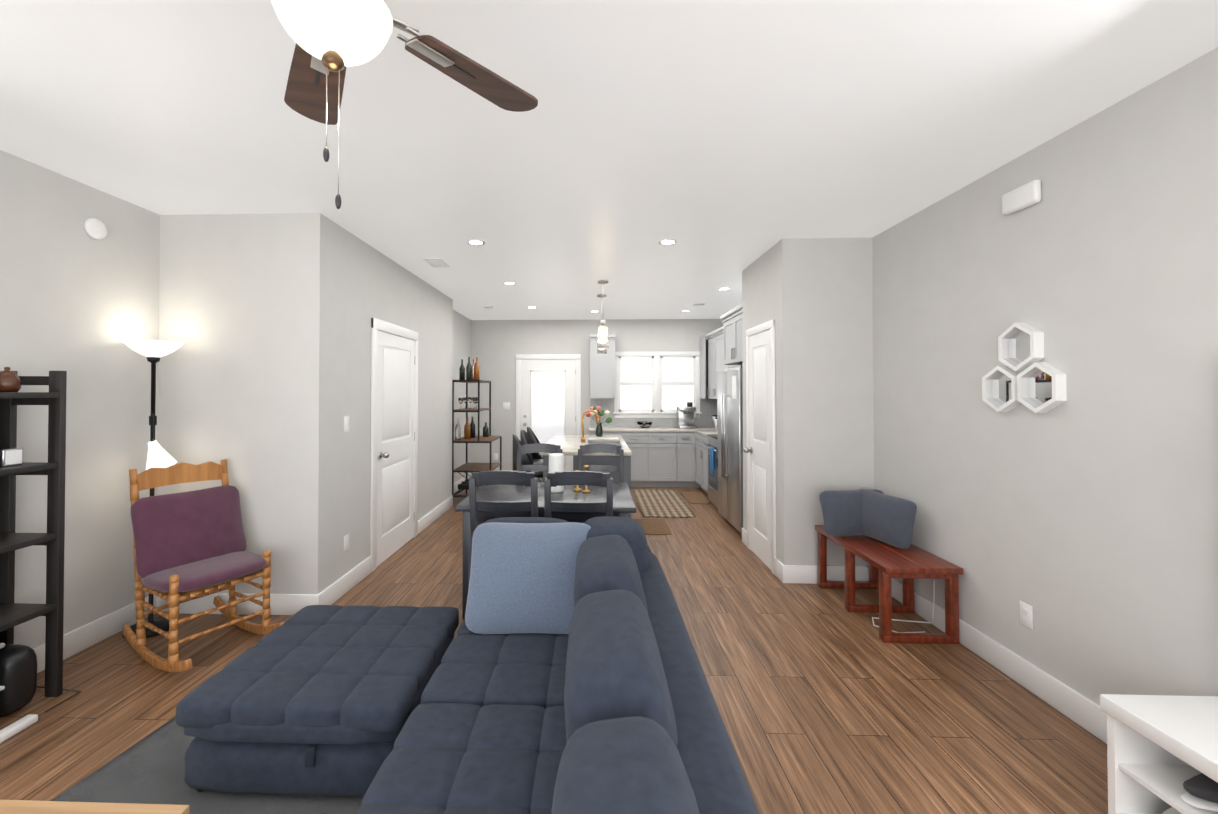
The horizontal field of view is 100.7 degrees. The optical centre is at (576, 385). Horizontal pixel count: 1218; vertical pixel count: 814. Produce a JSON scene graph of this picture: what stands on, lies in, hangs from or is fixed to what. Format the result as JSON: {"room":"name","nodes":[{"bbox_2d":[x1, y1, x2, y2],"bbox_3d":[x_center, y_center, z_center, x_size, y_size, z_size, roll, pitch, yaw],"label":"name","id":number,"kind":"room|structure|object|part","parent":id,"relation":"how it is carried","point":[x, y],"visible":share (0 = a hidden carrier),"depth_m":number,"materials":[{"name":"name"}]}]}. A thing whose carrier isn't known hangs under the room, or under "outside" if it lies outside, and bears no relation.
{"room":"living room","nodes":[
{"label":"living room","id":0,"kind":"room"},
{"bbox_2d":[0,150,159,648],"bbox_3d":[-3.042,0.157,0.911,0.140,2.740,5.140,0,-1,2],"label":"wall","id":1,"kind":"structure","parent":0,"point":[78,304],"depth_m":2.95,"materials":[{"name":"grey paint"}]},
{"bbox_2d":[33,595,156,672],"bbox_3d":[-2.963,1.458,0.907,0.016,0.140,5.110,0,-1,2],"label":"baseboard","id":2,"kind":"structure","parent":1,"relation":"attached to","point":[75,641],"depth_m":3.02,"materials":[{"name":"white wood"}]},
{"bbox_2d":[84,217,107,239],"bbox_3d":[-2.882,-0.941,3.031,0.038,0.130,0.130,0,-1,2],"label":"smoke detector","id":3,"kind":"object","parent":1,"relation":"attached to","point":[96,228],"visible":0.96,"depth_m":3.01,"materials":[{"name":"white plastic"}]},
{"bbox_2d":[157,213,452,593],"bbox_3d":[-2.338,0.211,5.090,1.270,2.740,3.260,0,-1,2],"label":"wall","id":4,"kind":"structure","parent":0,"point":[264,379],"depth_m":3.47,"materials":[{"name":"grey paint"}]},
{"bbox_2d":[157,589,324,614],"bbox_3d":[-2.299,1.490,3.435,1.116,0.140,0.020,0,-1,2],"label":"baseboard","id":5,"kind":"structure","parent":4,"relation":"attached to","point":[280,604],"depth_m":3.42,"materials":[{"name":"white wood"}]},
{"bbox_2d":[344,416,348,431],"bbox_3d":[-1.740,0.295,3.819,0.011,0.118,0.075,0,-1,2],"label":"light switch","id":6,"kind":"object","parent":4,"relation":"attached to","point":[346,418],"depth_m":3.80,"materials":[{"name":"white plastic"}]},
{"bbox_2d":[344,534,348,551],"bbox_3d":[-1.740,1.195,3.817,0.008,0.118,0.075,0,-1,2],"label":"electrical outlet plate","id":7,"kind":"object","parent":4,"relation":"attached to","point":[346,538],"depth_m":3.81,"materials":[{"name":"white plastic"}]},
{"bbox_2d":[325,556,370,604],"bbox_3d":[-1.736,1.495,3.830,0.016,0.140,0.775,0,-1,2],"label":"baseboard","id":8,"kind":"structure","parent":4,"relation":"attached to","point":[340,587],"depth_m":3.81,"materials":[{"name":"white wood"}]},
{"bbox_2d":[370,318,418,571],"bbox_3d":[-1.667,0.507,4.779,0.092,2.140,1.090,0,-1,2],"label":"door","id":9,"kind":"structure","parent":4,"relation":"attached to","point":[394,453],"depth_m":4.67,"materials":[{"name":"white paint"}]},
{"bbox_2d":[418,492,454,533],"bbox_3d":[-1.664,1.523,6.014,0.016,0.140,1.335,0,-1,2],"label":"baseboard","id":10,"kind":"structure","parent":4,"relation":"attached to","point":[429,518],"depth_m":5.89,"materials":[{"name":"white wood"}]},
{"bbox_2d":[452,310,470,482],"bbox_3d":[-2.362,0.244,7.687,1.050,2.740,1.930,0,-1,2],"label":"wall","id":11,"kind":"structure","parent":0,"point":[461,346],"depth_m":7.95,"materials":[{"name":"grey paint"}]},
{"bbox_2d":[454,472,471,491],"bbox_3d":[-1.830,1.544,7.653,0.016,0.140,1.930,0,-1,2],"label":"baseboard","id":12,"kind":"structure","parent":11,"relation":"attached to","point":[462,479],"depth_m":7.83,"materials":[{"name":"white wood"}]},
{"bbox_2d":[0,487,1107,813],"bbox_3d":[-0.277,1.609,3.398,5.700,0.100,10.630,0,-1,2],"label":"floor","id":13,"kind":"structure","parent":0,"point":[826,701],"depth_m":2.48,"materials":[{"name":"brown wood"}]},
{"bbox_2d":[0,714,37,743],"bbox_3d":[-2.498,1.526,2.207,0.050,0.034,0.220,0,-1,2],"label":"power strip","id":14,"kind":"object","parent":13,"relation":"on","point":[16,727],"visible":1,"depth_m":2.24,"materials":[{"name":"white plastic"}]},
{"bbox_2d":[0,367,80,716],"bbox_3d":[-2.711,0.725,2.102,0.424,1.635,0.970,0,-1,2],"label":"shelf unit","id":15,"kind":"object","parent":13,"relation":"on","point":[18,674],"visible":1,"depth_m":2.51,"materials":[{"name":"black wood"}]},
{"bbox_2d":[0,367,20,391],"bbox_3d":[-2.751,-0.027,2.435,0.094,0.122,0.094,0,-1,2],"label":"jar","id":16,"kind":"object","parent":15,"relation":"on","point":[9,380],"depth_m":2.42,"materials":[{"name":"brown ceramic"}]},
{"bbox_3d":[-2.699,0.963,2.451,0.424,1.152,0.267,0,-1,2],"label":"cord hang","id":17,"kind":"part","parent":15,"relation":"part of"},
{"bbox_2d":[122,339,183,638],"bbox_3d":[-2.715,0.639,3.226,0.310,1.836,0.310,0,-1,2],"label":"floor lamp","id":18,"kind":"object","parent":13,"relation":"on","point":[153,352],"visible":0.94,"depth_m":3.18,"materials":[{"name":"black metal"}]},
{"bbox_2d":[122,459,283,671],"bbox_3d":[-2.218,1.018,3.009,0.805,1.072,0.570,0,-1,30],"label":"rocking chair","id":19,"kind":"object","parent":13,"relation":"on","point":[189,545],"visible":1,"depth_m":2.96,"materials":[{"name":"purple fabric"}]},
{"bbox_2d":[52,716,363,813],"bbox_3d":[-0.905,1.518,1.054,2.100,0.020,2.850,0,-1,2],"label":"rug","id":20,"kind":"object","parent":13,"relation":"on","point":[149,768],"visible":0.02,"depth_m":1.89,"materials":[{"name":"grey carpet"}]},
{"bbox_2d":[0,800,189,813],"bbox_3d":[-1.536,1.302,0.907,1.050,0.449,0.820,0,-1,2],"label":"coffee table","id":21,"kind":"object","parent":20,"relation":"on","point":[30,807],"visible":1,"depth_m":1.29,"materials":[{"name":"brown wood"}]},
{"bbox_2d":[176,605,458,795],"bbox_3d":[-1.046,1.354,2.252,0.840,0.379,0.878,0,-1,2],"label":"ottoman","id":22,"kind":"object","parent":20,"relation":"on","point":[319,700],"visible":0.96,"depth_m":1.87,"materials":[{"name":"fabric"}]},
{"bbox_2d":[452,357,501,504],"bbox_3d":[-1.386,0.610,7.100,0.530,1.993,0.770,0,-1,2],"label":"rack","id":23,"kind":"object","parent":13,"relation":"on","point":[473,373],"visible":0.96,"depth_m":6.88,"materials":[{"name":"black metal"}]},
{"bbox_2d":[469,470,537,536],"bbox_3d":[-0.449,1.045,3.345,0.430,1.028,0.502,0,-1,2],"label":"dining chair","id":24,"kind":"object","parent":13,"relation":"on","point":[503,477],"visible":0.33,"depth_m":3.13,"materials":[{"name":"grey wood"}]},
{"bbox_2d":[512,434,542,477],"bbox_3d":[-0.473,1.054,5.368,0.420,1.060,0.412,0,-1,-6],"label":"bar stool","id":25,"kind":"object","parent":13,"relation":"on","point":[525,459],"visible":0.12,"depth_m":5.22,"materials":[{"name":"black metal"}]},
{"bbox_2d":[520,430,542,480],"bbox_3d":[-0.454,1.062,5.947,0.420,1.060,0.412,0,-1,8],"label":"bar stool","id":26,"kind":"object","parent":13,"relation":"on","point":[526,438],"visible":0.17,"depth_m":5.93,"materials":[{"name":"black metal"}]},
{"bbox_2d":[527,427,542,480],"bbox_3d":[-0.434,1.069,6.527,0.420,1.060,0.412,0,-1,-2],"label":"bar stool","id":27,"kind":"object","parent":13,"relation":"on","point":[530,432],"visible":0.06,"depth_m":6.43,"materials":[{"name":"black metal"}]},
{"bbox_2d":[516,443,562,481],"bbox_3d":[-0.351,1.060,4.504,0.430,1.028,0.502,0,-1,2],"label":"dining chair","id":28,"kind":"object","parent":13,"relation":"on","point":[538,448],"visible":0.31,"depth_m":4.72,"materials":[{"name":"grey wood"}]},
{"bbox_2d":[455,453,635,618],"bbox_3d":[-0.191,1.043,3.758,1.190,1.040,0.920,0,-1,2],"label":"dining table","id":29,"kind":"object","parent":13,"relation":"on","point":[623,504],"visible":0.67,"depth_m":3.53,"materials":[{"name":"black wood"}]},
{"bbox_2d":[356,516,758,813],"bbox_3d":[-0.124,1.105,1.233,1.050,0.852,3.500,0,-1,2],"label":"sofa","id":30,"kind":"object","parent":13,"relation":"on","point":[568,676],"visible":1,"depth_m":1.55,"materials":[{"name":"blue fabric"}]},
{"bbox_2d":[544,471,612,517],"bbox_3d":[0.020,1.045,3.329,0.430,1.028,0.502,0,-1,2],"label":"dining chair","id":31,"kind":"object","parent":13,"relation":"on","point":[563,478],"visible":0.35,"depth_m":3.11,"materials":[{"name":"grey wood"}]},
{"bbox_2d":[543,439,631,517],"bbox_3d":[0.147,1.152,5.952,0.911,0.879,1.849,0,-1,2],"label":"kitchen island","id":32,"kind":"object","parent":13,"relation":"on","point":[585,460],"depth_m":5.03,"materials":[{"name":"grey wood"}]},
{"bbox_2d":[539,433,586,456],"bbox_3d":[-0.103,0.692,5.976,0.480,0.040,1.930,0,-1,2],"label":"island countertop","id":33,"kind":"structure","parent":32,"relation":"on","point":[570,444],"depth_m":5.78,"materials":[{"name":"white stone"}]},
{"bbox_2d":[587,433,630,456],"bbox_3d":[0.357,0.692,5.960,0.441,0.040,1.930,0,-1,2],"label":"island countertop","id":34,"kind":"structure","parent":32,"relation":"on","point":[599,436],"depth_m":6.13,"materials":[{"name":"white stone"}]},
{"bbox_2d":[578,444,623,481],"bbox_3d":[0.219,1.059,4.485,0.430,1.028,0.502,0,-1,2],"label":"dining chair","id":35,"kind":"object","parent":13,"relation":"on","point":[600,448],"visible":0.23,"depth_m":4.69,"materials":[{"name":"grey wood"}]},
{"bbox_2d":[589,430,652,486],"bbox_3d":[0.708,1.181,8.227,0.971,0.880,0.619,0,-1,2],"label":"base cabinet","id":36,"kind":"object","parent":13,"relation":"on","point":[640,442],"depth_m":7.92,"materials":[{"name":"grey wood"}]},
{"bbox_2d":[589,426,716,429],"bbox_3d":[1.345,0.721,8.208,2.286,0.040,0.625,0,-1,2],"label":"countertop","id":37,"kind":"structure","parent":36,"relation":"on","point":[641,427],"depth_m":8.12,"materials":[{"name":"white stone"}]},
{"bbox_2d":[637,421,652,427],"bbox_3d":[1.113,0.650,8.232,0.270,0.100,0.270,0,-1,2],"label":"bowl","id":38,"kind":"object","parent":37,"relation":"on","point":[643,424],"depth_m":8.15,"materials":[{"name":"black glass"}]},
{"bbox_2d":[653,430,672,486],"bbox_3d":[1.357,1.181,8.205,0.572,0.880,0.619,0,-1,2],"label":"base cabinet","id":39,"kind":"object","parent":13,"relation":"on","point":[662,439],"depth_m":7.90,"materials":[{"name":"grey wood"}]},
{"bbox_2d":[633,489,695,517],"bbox_3d":[1.149,1.598,6.908,0.680,0.011,1.750,0,-1,2],"label":"runner rug","id":40,"kind":"object","parent":13,"relation":"on","point":[660,503],"visible":0.96,"depth_m":6.71,"materials":[{"name":"fabric"}]},
{"bbox_2d":[635,492,710,534],"bbox_3d":[1.277,1.592,6.425,0.580,0.011,2.478,0,-1,29],"label":"rug","id":41,"kind":"object","parent":13,"relation":"on","point":[655,527],"visible":0.83,"depth_m":5.79,"materials":[{"name":"brown fabric"}]},
{"bbox_2d":[673,430,692,486],"bbox_3d":[1.699,1.180,8.173,0.357,0.880,0.661,0,-1,2],"label":"base cabinet","id":42,"kind":"object","parent":13,"relation":"on","point":[677,456],"depth_m":7.89,"materials":[{"name":"grey wood"}]},
{"bbox_2d":[697,430,717,437],"bbox_3d":[2.150,0.711,7.417,0.625,0.040,0.901,0,-1,2],"label":"countertop","id":43,"kind":"structure","parent":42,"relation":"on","point":[705,432],"depth_m":7.49,"materials":[{"name":"white stone"}]},
{"bbox_2d":[693,430,700,487],"bbox_3d":[2.131,1.173,7.620,0.677,0.880,0.538,0,-1,2],"label":"base cabinet","id":44,"kind":"object","parent":13,"relation":"on","point":[696,437],"depth_m":7.83,"materials":[{"name":"grey wood"}]},
{"bbox_2d":[701,434,708,493],"bbox_3d":[2.146,1.168,7.217,0.619,0.880,0.511,0,-1,2],"label":"base cabinet","id":45,"kind":"object","parent":13,"relation":"on","point":[704,441],"depth_m":7.28,"materials":[{"name":"grey wood"}]},
{"bbox_2d":[704,434,717,507],"bbox_3d":[2.080,1.085,6.574,0.706,1.030,0.770,0,-1,2],"label":"range","id":46,"kind":"object","parent":13,"relation":"on","point":[712,446],"visible":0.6,"depth_m":6.54,"materials":[{"name":"silver metal"}]},
{"bbox_2d":[710,447,715,475],"bbox_3d":[1.742,0.972,6.436,0.040,0.353,0.200,0,-1,2],"label":"towel","id":47,"kind":"object","parent":46,"relation":"hanging from","point":[712,450],"depth_m":6.38,"materials":[{"name":"blue fabric"}]},
{"bbox_2d":[717,368,742,533],"bbox_3d":[2.020,0.711,5.650,0.764,1.755,0.910,0,-1,2],"label":"fridge","id":48,"kind":"object","parent":13,"relation":"on","point":[730,435],"visible":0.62,"depth_m":5.53,"materials":[{"name":"silver metal"}]},
{"bbox_2d":[815,489,962,643],"bbox_3d":[2.049,1.163,3.485,0.539,0.792,0.965,0,-1,2],"label":"bench","id":49,"kind":"object","parent":13,"relation":"on","point":[873,528],"visible":1,"depth_m":3.40,"materials":[{"name":"brown wood"}]},
{"bbox_3d":[2.113,1.405,3.252,0.396,0.296,0.218,0,-1,2],"label":"cable cord","id":50,"kind":"part","parent":49,"relation":"part of","materials":[{"name":"white plastic"}]},
{"bbox_2d":[1100,694,1217,813],"bbox_3d":[2.026,0.710,1.115,0.456,1.640,1.275,0,-1,2],"label":"cabinet","id":51,"kind":"object","parent":13,"relation":"on","point":[1162,754],"visible":1,"depth_m":1.67,"materials":[{"name":"white paint"}]},
{"bbox_2d":[471,319,722,470],"bbox_3d":[-0.104,0.256,8.648,5.500,2.740,0.140,0,-1,2],"label":"wall","id":52,"kind":"structure","parent":0,"point":[497,346],"depth_m":8.61,"materials":[{"name":"grey paint"}]},
{"bbox_2d":[503,402,509,408],"bbox_3d":[-1.196,0.356,8.607,0.120,0.118,0.011,0,-1,2],"label":"light switch","id":53,"kind":"object","parent":52,"relation":"attached to","point":[506,405],"depth_m":8.61,"materials":[{"name":"white plastic"}]},
{"bbox_2d":[516,354,580,480],"bbox_3d":[-0.483,0.550,8.540,1.110,2.150,0.093,0,-1,2],"label":"door","id":54,"kind":"structure","parent":52,"relation":"attached to","point":[548,396],"depth_m":8.58,"materials":[{"name":"white paint"}]},
{"bbox_2d":[590,336,614,398],"bbox_3d":[0.432,-0.275,8.389,0.410,0.995,0.349,0,-1,2],"label":"upper cabinet","id":55,"kind":"object","parent":52,"relation":"attached to","point":[602,366],"depth_m":8.22,"materials":[{"name":"grey wood"}]},
{"bbox_2d":[590,398,716,426],"bbox_3d":[1.357,0.465,8.524,2.250,0.480,0.006,0,-1,2],"label":"backsplash","id":56,"kind":"structure","parent":52,"relation":"attached to","point":[708,408],"depth_m":8.51,"materials":[{"name":"grey tile"}]},
{"bbox_2d":[613,352,701,417],"bbox_3d":[1.362,-0.005,8.510,1.480,1.120,0.045,0,-1,2],"label":"window","id":57,"kind":"structure","parent":52,"relation":"in","point":[657,384],"depth_m":8.52,"materials":[{"name":"white glass"}]},
{"bbox_2d":[0,0,1217,319],"bbox_3d":[-0.277,-1.230,3.434,5.700,0.100,10.630,0,-1,2],"label":"ceiling","id":58,"kind":"structure","parent":0,"point":[724,142],"depth_m":2.28,"materials":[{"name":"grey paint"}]},
{"bbox_2d":[271,0,537,208],"bbox_3d":[-0.598,-0.818,1.177,1.276,0.781,1.236,0,-1,2],"label":"ceiling fan","id":59,"kind":"object","parent":58,"relation":"hanging from","point":[333,39],"visible":1,"depth_m":1.36,"materials":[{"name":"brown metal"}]},
{"bbox_3d":[-0.590,-0.862,1.224,0.274,0.117,0.274,0,-1,2],"label":"lamp shade","id":60,"kind":"part","parent":59,"relation":"part of","materials":[{"name":"white glass"}]},
{"bbox_2d":[423,258,449,267],"bbox_3d":[-1.293,-1.147,4.674,0.164,0.034,0.330,0,-1,2],"label":"ceiling vent","id":61,"kind":"object","parent":58,"relation":"in","point":[437,262],"depth_m":4.73,"materials":[{"name":"white plastic"}]},
{"bbox_2d":[467,240,484,245],"bbox_3d":[-0.824,-1.168,4.137,0.148,0.006,0.148,0,-1,-7],"label":"recessed light","id":62,"kind":"object","parent":58,"relation":"in","point":[471,242],"depth_m":4.13,"materials":[{"name":"white"}]},
{"bbox_2d":[503,282,515,284],"bbox_3d":[-0.753,-1.148,5.686,0.148,0.006,0.148,0,-1,-7],"label":"recessed light","id":63,"kind":"object","parent":58,"relation":"in","point":[507,283],"depth_m":5.70,"materials":[{"name":"white"}]},
{"bbox_2d":[597,294,606,353],"bbox_3d":[0.321,-0.772,6.396,0.132,0.739,0.132,0,-1,2],"label":"pendant light","id":64,"kind":"object","parent":58,"relation":"hanging from","point":[601,350],"visible":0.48,"depth_m":6.34,"materials":[{"name":"white glass"}]},
{"bbox_2d":[597,280,608,347],"bbox_3d":[0.294,-0.782,5.596,0.132,0.739,0.132,0,-1,2],"label":"pendant light","id":65,"kind":"object","parent":58,"relation":"hanging from","point":[603,340],"visible":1,"depth_m":5.55,"materials":[{"name":"white glass"}]},
{"bbox_2d":[658,239,676,244],"bbox_3d":[0.746,-1.168,4.125,0.148,0.006,0.148,0,-1,-7],"label":"recessed light","id":66,"kind":"object","parent":58,"relation":"in","point":[661,242],"depth_m":4.13,"materials":[{"name":"white"}]},
{"bbox_2d":[693,303,704,305],"bbox_3d":[1.677,-1.119,6.897,0.129,0.034,0.163,0,-1,2],"label":"ceiling vent","id":67,"kind":"object","parent":58,"relation":"in","point":[696,304],"depth_m":7.03,"materials":[{"name":"white plastic"}]},
{"bbox_2d":[722,308,741,367],"bbox_3d":[2.096,-0.529,5.703,0.619,0.555,0.960,0,-1,2],"label":"upper cabinet","id":68,"kind":"object","parent":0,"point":[732,324],"depth_m":5.82,"materials":[{"name":"grey wood"}]},
{"bbox_2d":[742,238,873,565],"bbox_3d":[2.018,0.204,4.549,0.706,2.740,1.094,0,-1,2],"label":"wall","id":69,"kind":"structure","parent":0,"point":[812,298],"depth_m":4.01,"materials":[{"name":"grey paint"}]},
{"bbox_2d":[743,320,775,574],"bbox_3d":[1.619,0.516,4.545,0.092,2.115,0.730,0,-1,2],"label":"door","id":70,"kind":"structure","parent":69,"relation":"attached to","point":[760,449],"depth_m":4.50,"materials":[{"name":"white paint"}]},
{"bbox_2d":[777,560,868,583],"bbox_3d":[1.977,1.497,3.980,0.692,0.140,0.020,0,-1,2],"label":"baseboard","id":71,"kind":"structure","parent":69,"relation":"attached to","point":[802,574],"depth_m":3.97,"materials":[{"name":"white wood"}]},
{"bbox_2d":[872,47,1217,705],"bbox_3d":[2.401,0.188,3.328,0.140,2.740,10.330,0,-1,2],"label":"wall","id":72,"kind":"structure","parent":0,"point":[1082,520],"depth_m":2.29,"materials":[{"name":"grey paint"}]},
{"bbox_2d":[700,332,713,398],"bbox_3d":[2.276,-0.278,8.097,0.416,0.995,0.811,0,-1,2],"label":"upper cabinet","id":73,"kind":"object","parent":72,"relation":"attached to","point":[706,342],"depth_m":8.16,"materials":[{"name":"grey wood"}]},
{"bbox_2d":[714,332,721,398],"bbox_3d":[2.287,-0.287,7.401,0.349,0.995,0.812,0,-1,2],"label":"upper cabinet","id":74,"kind":"object","parent":72,"relation":"attached to","point":[720,348],"depth_m":7.63,"materials":[{"name":"grey wood"}]},
{"bbox_2d":[722,368,738,370],"bbox_3d":[2.207,-0.016,6.503,0.450,0.430,0.600,0,-1,2],"label":"upper cabinet","id":75,"kind":"object","parent":72,"relation":"attached to","point":[723,369],"depth_m":6.79,"materials":[{"name":"wood"}]},
{"bbox_2d":[891,578,1106,743],"bbox_3d":[2.249,1.460,1.063,0.016,0.140,5.826,0,-1,2],"label":"baseboard","id":76,"kind":"structure","parent":72,"relation":"attached to","point":[1081,710],"depth_m":2.58,"materials":[{"name":"white wood"}]},
{"bbox_2d":[1002,180,1041,214],"bbox_3d":[2.284,-0.961,2.591,0.040,0.115,0.210,0,-1,2],"label":"door chime","id":77,"kind":"object","parent":72,"relation":"attached to","point":[1022,197],"visible":0.98,"depth_m":2.56,"materials":[{"name":"white plastic"}]},
{"bbox_2d":[982,323,1066,412],"bbox_3d":[2.281,-0.089,2.590,0.050,0.465,0.447,0,-1,2],"label":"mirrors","id":78,"kind":"object","parent":72,"relation":"attached to","point":[1035,385],"visible":1,"depth_m":2.56,"materials":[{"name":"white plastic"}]},
{"bbox_2d":[1019,601,1032,629],"bbox_3d":[2.303,1.179,2.583,0.008,0.118,0.075,0,-1,2],"label":"electrical outlet plate","id":79,"kind":"object","parent":72,"relation":"attached to","point":[1026,615],"depth_m":2.58,"materials":[{"name":"white plastic"}]}
]}

